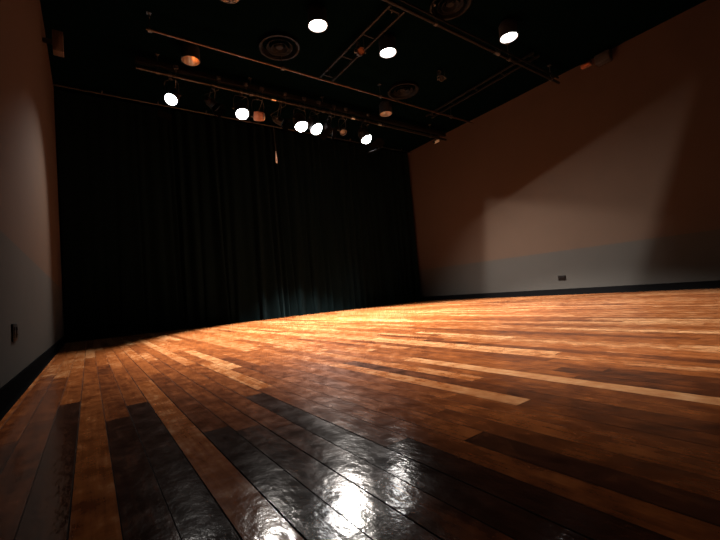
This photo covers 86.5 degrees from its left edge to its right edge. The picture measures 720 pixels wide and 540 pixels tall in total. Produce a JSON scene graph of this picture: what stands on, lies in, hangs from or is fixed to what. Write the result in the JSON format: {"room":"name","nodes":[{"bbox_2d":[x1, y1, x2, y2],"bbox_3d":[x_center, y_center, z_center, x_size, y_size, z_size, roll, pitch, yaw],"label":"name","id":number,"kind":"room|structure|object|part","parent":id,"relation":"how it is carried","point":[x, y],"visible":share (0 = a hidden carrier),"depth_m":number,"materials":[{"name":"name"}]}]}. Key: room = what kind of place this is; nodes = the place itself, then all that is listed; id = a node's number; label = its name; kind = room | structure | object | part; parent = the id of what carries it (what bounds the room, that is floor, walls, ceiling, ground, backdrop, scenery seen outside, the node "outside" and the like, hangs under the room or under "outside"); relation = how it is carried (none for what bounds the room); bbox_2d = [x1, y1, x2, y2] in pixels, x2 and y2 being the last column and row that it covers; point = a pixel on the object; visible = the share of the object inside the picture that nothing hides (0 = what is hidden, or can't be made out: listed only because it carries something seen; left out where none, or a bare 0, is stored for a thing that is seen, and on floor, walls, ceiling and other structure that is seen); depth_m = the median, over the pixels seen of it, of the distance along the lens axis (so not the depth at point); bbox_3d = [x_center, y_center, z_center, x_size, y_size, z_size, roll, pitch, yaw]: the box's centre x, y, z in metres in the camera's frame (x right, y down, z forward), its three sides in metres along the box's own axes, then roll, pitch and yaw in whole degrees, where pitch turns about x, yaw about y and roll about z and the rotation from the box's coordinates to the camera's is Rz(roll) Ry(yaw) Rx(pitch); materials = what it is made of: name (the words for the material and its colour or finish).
{"room":"black box theater","nodes":[
{"label":"black box theater","id":0,"kind":"room"},
{"bbox_2d":[0,0,63,387],"bbox_3d":[-2.623,-2.020,2.702,0.150,5.778,12.520,-3,-4,-35],"label":"wall","id":1,"kind":"structure","parent":0,"point":[31,293],"depth_m":3.45,"materials":[{"name":"grey paint"}]},
{"bbox_2d":[11,323,17,341],"bbox_3d":[-2.291,0.414,2.539,0.016,0.115,0.180,-3,-4,-35],"label":"wall outlet","id":2,"kind":"object","parent":1,"relation":"attached to","point":[14,327],"visible":1,"depth_m":2.49,"materials":[{"name":"brown plastic"}]},
{"bbox_2d":[0,336,64,420],"bbox_3d":[-2.272,0.773,2.541,0.022,0.142,12.090,-3,-4,-35],"label":"baseboard","id":3,"kind":"structure","parent":1,"relation":"attached to","point":[15,388],"depth_m":2.77,"materials":[{"name":"black rubber"}]},
{"bbox_2d":[42,29,63,57],"bbox_3d":[-4.650,-3.450,5.787,0.255,0.330,0.171,-3,-4,-35],"label":"wall box","id":4,"kind":"object","parent":1,"relation":"attached to","point":[56,41],"visible":0.98,"depth_m":5.76,"materials":[{"name":"black paint"}]},
{"bbox_2d":[54,89,389,342],"bbox_3d":[-2.187,-1.613,10.578,9.674,5.778,0.150,-3,-4,-35],"label":"wall","id":5,"kind":"structure","parent":0,"point":[54,89],"depth_m":7.79,"materials":[{"name":"black paint"}]},
{"bbox_2d":[0,288,719,539],"bbox_3d":[1.627,0.719,5.389,10.074,0.106,12.620,-3,-4,-35],"label":"floor","id":6,"kind":"structure","parent":0,"point":[596,416],"depth_m":1.42,"materials":[{"name":"brown wood"}]},
{"bbox_2d":[40,0,705,153],"bbox_3d":[1.168,-4.544,5.686,9.674,0.120,12.220,-3,-4,-35],"label":"ceiling","id":7,"kind":"structure","parent":0,"point":[102,39],"depth_m":7.40,"materials":[{"name":"black paint"}]},
{"bbox_2d":[180,41,200,65],"bbox_3d":[-3.037,-3.892,6.841,0.326,0.318,0.326,-3,-4,-35],"label":"recessed light","id":8,"kind":"object","parent":7,"relation":"in","point":[190,53],"visible":0.96,"depth_m":6.76,"materials":[{"name":"black paint"}]},
{"bbox_2d":[221,0,238,3],"bbox_3d":[-1.882,-4.071,5.452,0.326,0.318,0.326,-3,-4,-35],"label":"recessed light","id":9,"kind":"object","parent":7,"relation":"in","point":[225,1],"visible":1,"depth_m":5.58,"materials":[{"name":"black paint"}]},
{"bbox_2d":[53,84,411,152],"bbox_3d":[-2.155,-3.885,10.383,9.664,0.086,0.032,-3,-4,-35],"label":"track","id":10,"kind":"object","parent":7,"relation":"attached to","point":[101,93],"visible":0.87,"depth_m":9.10,"materials":[{"name":"metal"}]},
{"bbox_2d":[172,110,289,327],"bbox_3d":[-3.088,-1.263,9.495,2.580,5.091,0.199,-3,-4,-35],"label":"stage curtain","id":11,"kind":"object","parent":10,"relation":"hanging from","point":[232,248],"visible":1,"depth_m":9.43,"materials":[{"name":"black fabric"}]},
{"bbox_2d":[273,125,276,162],"bbox_3d":[-2.252,-3.341,10.152,0.052,1.018,0.052,-3,-4,-35],"label":"pull cord","id":12,"kind":"object","parent":10,"relation":"hanging from","point":[273,125],"visible":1,"depth_m":10.12,"materials":[{"name":"grey plastic"}]},
{"bbox_2d":[276,130,420,315],"bbox_3d":[-0.069,-1.402,11.692,4.851,5.091,0.181,-3,-4,-35],"label":"stage curtain","id":13,"kind":"object","parent":10,"relation":"hanging from","point":[349,230],"visible":0.99,"depth_m":11.45,"materials":[{"name":"black fabric"}]},
{"bbox_2d":[259,32,299,60],"bbox_3d":[-1.489,-4.131,7.067,0.740,0.085,0.740,-3,-4,-35],"label":"ceiling vent","id":14,"kind":"object","parent":7,"relation":"in","point":[273,53],"visible":1,"depth_m":7.11,"materials":[{"name":"black metal"}]},
{"bbox_2d":[135,53,446,140],"bbox_3d":[-0.716,-3.925,9.185,8.100,0.390,0.140,-3,-4,-35],"label":"batten","id":15,"kind":"object","parent":7,"relation":"hanging from","point":[157,64],"visible":1,"depth_m":8.29,"materials":[{"name":"metal"}]},
{"bbox_2d":[157,73,181,120],"bbox_3d":[-3.572,-3.276,7.152,0.425,0.965,0.314,-3,-4,-35],"label":"spotlight","id":16,"kind":"object","parent":15,"relation":"hanging from","point":[172,96],"visible":1,"depth_m":7.10,"materials":[{"name":"black paint"}]},
{"bbox_3d":[-3.612,-2.957,7.064,0.244,0.328,0.172,-3,-4,-27],"label":"barn door","id":17,"kind":"part","parent":16,"relation":"part of","materials":[{"name":"black metal"}]},
{"bbox_2d":[204,83,225,118],"bbox_3d":[-2.902,-3.418,7.595,0.408,0.750,0.263,-5,-3,3],"label":"spotlight","id":18,"kind":"object","parent":15,"relation":"hanging from","point":[213,105],"visible":1,"depth_m":7.55,"materials":[{"name":"black paint"}]},
{"bbox_3d":[-2.809,-3.176,7.468,0.214,0.208,0.046,-5,-3,3],"label":"barn door","id":19,"kind":"part","parent":18,"relation":"part of","materials":[{"name":"black metal"}]},
{"bbox_3d":[-2.796,-3.165,7.684,0.214,0.208,0.046,-5,-3,3],"label":"barn door","id":20,"kind":"part","parent":18,"relation":"part of","materials":[{"name":"black metal"}]},
{"bbox_2d":[232,90,249,119],"bbox_3d":[-2.477,-3.463,7.941,0.330,0.694,0.323,-6,-3,9],"label":"spotlight","id":21,"kind":"object","parent":15,"relation":"hanging from","point":[241,111],"visible":1,"depth_m":7.85,"materials":[{"name":"white glass"}]},
{"bbox_2d":[251,90,264,121],"bbox_3d":[-2.192,-3.476,8.192,0.305,0.690,0.389,-3,-4,-35],"label":"spotlight","id":22,"kind":"object","parent":15,"relation":"hanging from","point":[258,116],"visible":1,"depth_m":8.09,"materials":[{"name":"black paint"}]},
{"bbox_3d":[-2.136,-3.240,8.061,0.200,0.167,0.070,-4,-3,-19],"label":"gel frame","id":23,"kind":"part","parent":22,"relation":"part of","materials":[{"name":"orange metal"}]},
{"bbox_2d":[271,95,291,131],"bbox_3d":[-1.760,-3.446,8.424,0.442,0.797,0.267,-5,-3,0],"label":"spotlight","id":24,"kind":"object","parent":15,"relation":"hanging from","point":[277,119],"visible":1,"depth_m":8.38,"materials":[{"name":"black paint"}]},
{"bbox_3d":[-1.631,-3.192,8.295,0.190,0.201,0.052,-7,-4,25],"label":"barn door","id":25,"kind":"part","parent":24,"relation":"part of","materials":[{"name":"black metal"}]},
{"bbox_3d":[-1.630,-3.179,8.523,0.190,0.201,0.052,-3,-4,-25],"label":"barn door","id":26,"kind":"part","parent":24,"relation":"part of","materials":[{"name":"black metal"}]},
{"bbox_2d":[292,100,307,131],"bbox_3d":[-1.372,-3.506,8.709,0.350,0.715,0.345,-5,-3,-6],"label":"spotlight","id":27,"kind":"object","parent":15,"relation":"hanging from","point":[300,123],"visible":1,"depth_m":8.60,"materials":[{"name":"black paint"}]},
{"bbox_2d":[307,107,337,140],"bbox_3d":[-0.894,-3.447,8.890,0.739,0.894,0.507,-5,-3,-3],"label":"spotlight","id":28,"kind":"object","parent":15,"relation":"hanging from","point":[314,126],"visible":0.98,"depth_m":8.81,"materials":[{"name":"black paint"}]},
{"bbox_3d":[-0.834,-3.168,8.778,0.447,0.316,0.194,-6,-3,19],"label":"barn door","id":29,"kind":"part","parent":28,"relation":"part of","materials":[{"name":"black metal"}]},
{"bbox_3d":[-0.655,-3.232,8.934,0.366,0.323,0.325,-3,-4,-35],"label":"barn door","id":30,"kind":"part","parent":28,"relation":"part of","materials":[{"name":"black metal"}]},
{"bbox_2d":[323,107,334,133],"bbox_3d":[-0.747,-3.573,9.175,0.260,0.637,0.257,-3,-4,-35],"label":"spotlight","id":31,"kind":"object","parent":15,"relation":"hanging from","point":[325,125],"visible":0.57,"depth_m":9.14,"materials":[{"name":"black paint"}]},
{"bbox_2d":[337,113,346,135],"bbox_3d":[-0.429,-3.601,9.392,0.261,0.613,0.230,-7,-4,31],"label":"spotlight","id":32,"kind":"object","parent":15,"relation":"hanging from","point":[342,130],"visible":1,"depth_m":9.36,"materials":[{"name":"black paint"}]},
{"bbox_2d":[358,116,384,153],"bbox_3d":[0.282,-3.481,9.790,0.639,0.930,0.544,-6,-3,21],"label":"spotlight","id":33,"kind":"object","parent":15,"relation":"hanging from","point":[365,137],"visible":1,"depth_m":9.66,"materials":[{"name":"black paint"}]},
{"bbox_3d":[0.330,-3.226,9.594,0.438,0.303,0.182,-7,-4,27],"label":"barn door","id":34,"kind":"part","parent":33,"relation":"part of","materials":[{"name":"black metal"}]},
{"bbox_3d":[0.441,-3.285,9.696,0.303,0.312,0.347,-6,-3,18],"label":"barn door","id":35,"kind":"part","parent":33,"relation":"part of","materials":[{"name":"black metal"}]},
{"bbox_2d":[146,11,472,123],"bbox_3d":[-0.118,-4.061,8.338,8.000,0.320,0.084,-3,-4,-35],"label":"batten","id":36,"kind":"object","parent":7,"relation":"hanging from","point":[149,29],"visible":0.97,"depth_m":7.34,"materials":[{"name":"black paint"}]},
{"bbox_2d":[307,3,327,32],"bbox_3d":[-0.698,-4.130,6.236,0.326,0.318,0.326,-3,-4,-35],"label":"recessed light","id":37,"kind":"object","parent":7,"relation":"in","point":[316,13],"visible":1,"depth_m":6.15,"materials":[{"name":"black paint"}]},
{"bbox_2d":[319,4,404,80],"bbox_3d":[-0.060,-4.218,7.179,0.340,0.148,2.320,-3,-4,-35],"label":"strut","id":38,"kind":"object","parent":7,"relation":"hanging from","point":[388,6],"visible":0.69,"depth_m":6.92,"materials":[{"name":"black paint"}]},
{"bbox_2d":[354,38,365,56],"bbox_3d":[-0.009,-4.099,7.063,0.224,0.396,0.280,-3,-4,-35],"label":"spotlight","id":39,"kind":"object","parent":38,"relation":"hanging from","point":[360,51],"visible":0.99,"depth_m":7.00,"materials":[{"name":"black paint"}]},
{"bbox_2d":[379,100,391,116],"bbox_3d":[0.636,-4.058,9.573,0.326,0.318,0.326,-3,-4,-35],"label":"spotlight","id":40,"kind":"object","parent":7,"relation":"in","point":[385,107],"visible":1,"depth_m":9.46,"materials":[{"name":"black paint"}]},
{"bbox_2d":[378,34,396,57],"bbox_3d":[0.508,-4.186,7.109,0.326,0.318,0.326,-3,-4,-35],"label":"spotlight","id":41,"kind":"object","parent":7,"relation":"in","point":[387,43],"visible":1,"depth_m":7.01,"materials":[{"name":"black paint"}]},
{"bbox_2d":[388,81,418,99],"bbox_3d":[1.014,-4.239,9.014,0.720,0.085,0.720,-3,-4,-35],"label":"ceiling vent","id":42,"kind":"object","parent":7,"relation":"in","point":[403,93],"visible":1,"depth_m":9.04,"materials":[{"name":"black metal"}]},
{"bbox_2d":[437,70,445,81],"bbox_3d":[1.772,-4.251,8.327,0.211,0.361,0.207,-3,-4,-35],"label":"spotlight","id":43,"kind":"object","parent":7,"relation":"hanging from","point":[441,78],"visible":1,"depth_m":8.29,"materials":[{"name":"black paint"}]},
{"bbox_2d":[429,0,470,20],"bbox_3d":[1.497,-4.431,6.362,0.680,0.085,0.680,-3,-4,-35],"label":"ceiling vent","id":44,"kind":"object","parent":7,"relation":"in","point":[451,10],"visible":0.97,"depth_m":6.47,"materials":[{"name":"black metal"}]},
{"bbox_2d":[382,0,559,83],"bbox_3d":[1.959,-4.302,6.920,6.350,0.360,0.084,-3,-4,-35],"label":"batten","id":45,"kind":"object","parent":7,"relation":"hanging from","point":[434,22],"visible":0.98,"depth_m":6.92,"materials":[{"name":"black paint"}]},
{"bbox_2d":[425,52,539,117],"bbox_3d":[2.767,-4.366,9.186,0.260,0.118,3.100,-3,-4,-35],"label":"strut","id":46,"kind":"object","parent":7,"relation":"hanging from","point":[531,53],"visible":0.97,"depth_m":8.97,"materials":[{"name":"black paint"}]},
{"bbox_2d":[498,18,517,43],"bbox_3d":[2.698,-4.384,6.973,0.326,0.318,0.326,-3,-4,-35],"label":"spotlight","id":47,"kind":"object","parent":7,"relation":"in","point":[508,31],"visible":1,"depth_m":6.89,"materials":[{"name":"black paint"}]},
{"bbox_2d":[407,0,719,300],"bbox_3d":[5.366,-2.395,8.406,0.150,5.778,12.520,-3,-4,-35],"label":"wall","id":48,"kind":"structure","parent":0,"point":[608,174],"depth_m":8.57,"materials":[{"name":"grey paint"}]},
{"bbox_2d":[558,275,565,280],"bbox_3d":[4.841,0.192,9.168,0.016,0.115,0.180,-3,-4,-35],"label":"wall outlet","id":49,"kind":"object","parent":48,"relation":"attached to","point":[563,277],"visible":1,"depth_m":9.16,"materials":[{"name":"brown plastic"}]},
{"bbox_2d":[421,280,719,300],"bbox_3d":[5.578,0.405,8.145,0.022,0.142,12.090,-3,-4,-35],"label":"baseboard","id":50,"kind":"structure","parent":48,"relation":"attached to","point":[699,284],"depth_m":8.61,"materials":[{"name":"black rubber"}]},
{"bbox_2d":[580,61,592,69],"bbox_3d":[5.035,-4.553,8.513,0.100,0.090,0.240,-3,-4,-35],"label":"junction box","id":51,"kind":"object","parent":48,"relation":"attached to","point":[588,64],"visible":1,"depth_m":8.48,"materials":[{"name":"orange metal"}]},
{"bbox_2d":[594,49,612,66],"bbox_3d":[5.202,-4.517,8.159,0.241,0.200,0.280,-3,-4,-35],"label":"wall speaker","id":52,"kind":"object","parent":48,"relation":"attached to","point":[604,57],"visible":1,"depth_m":8.08,"materials":[{"name":"black paint"}]}
]}

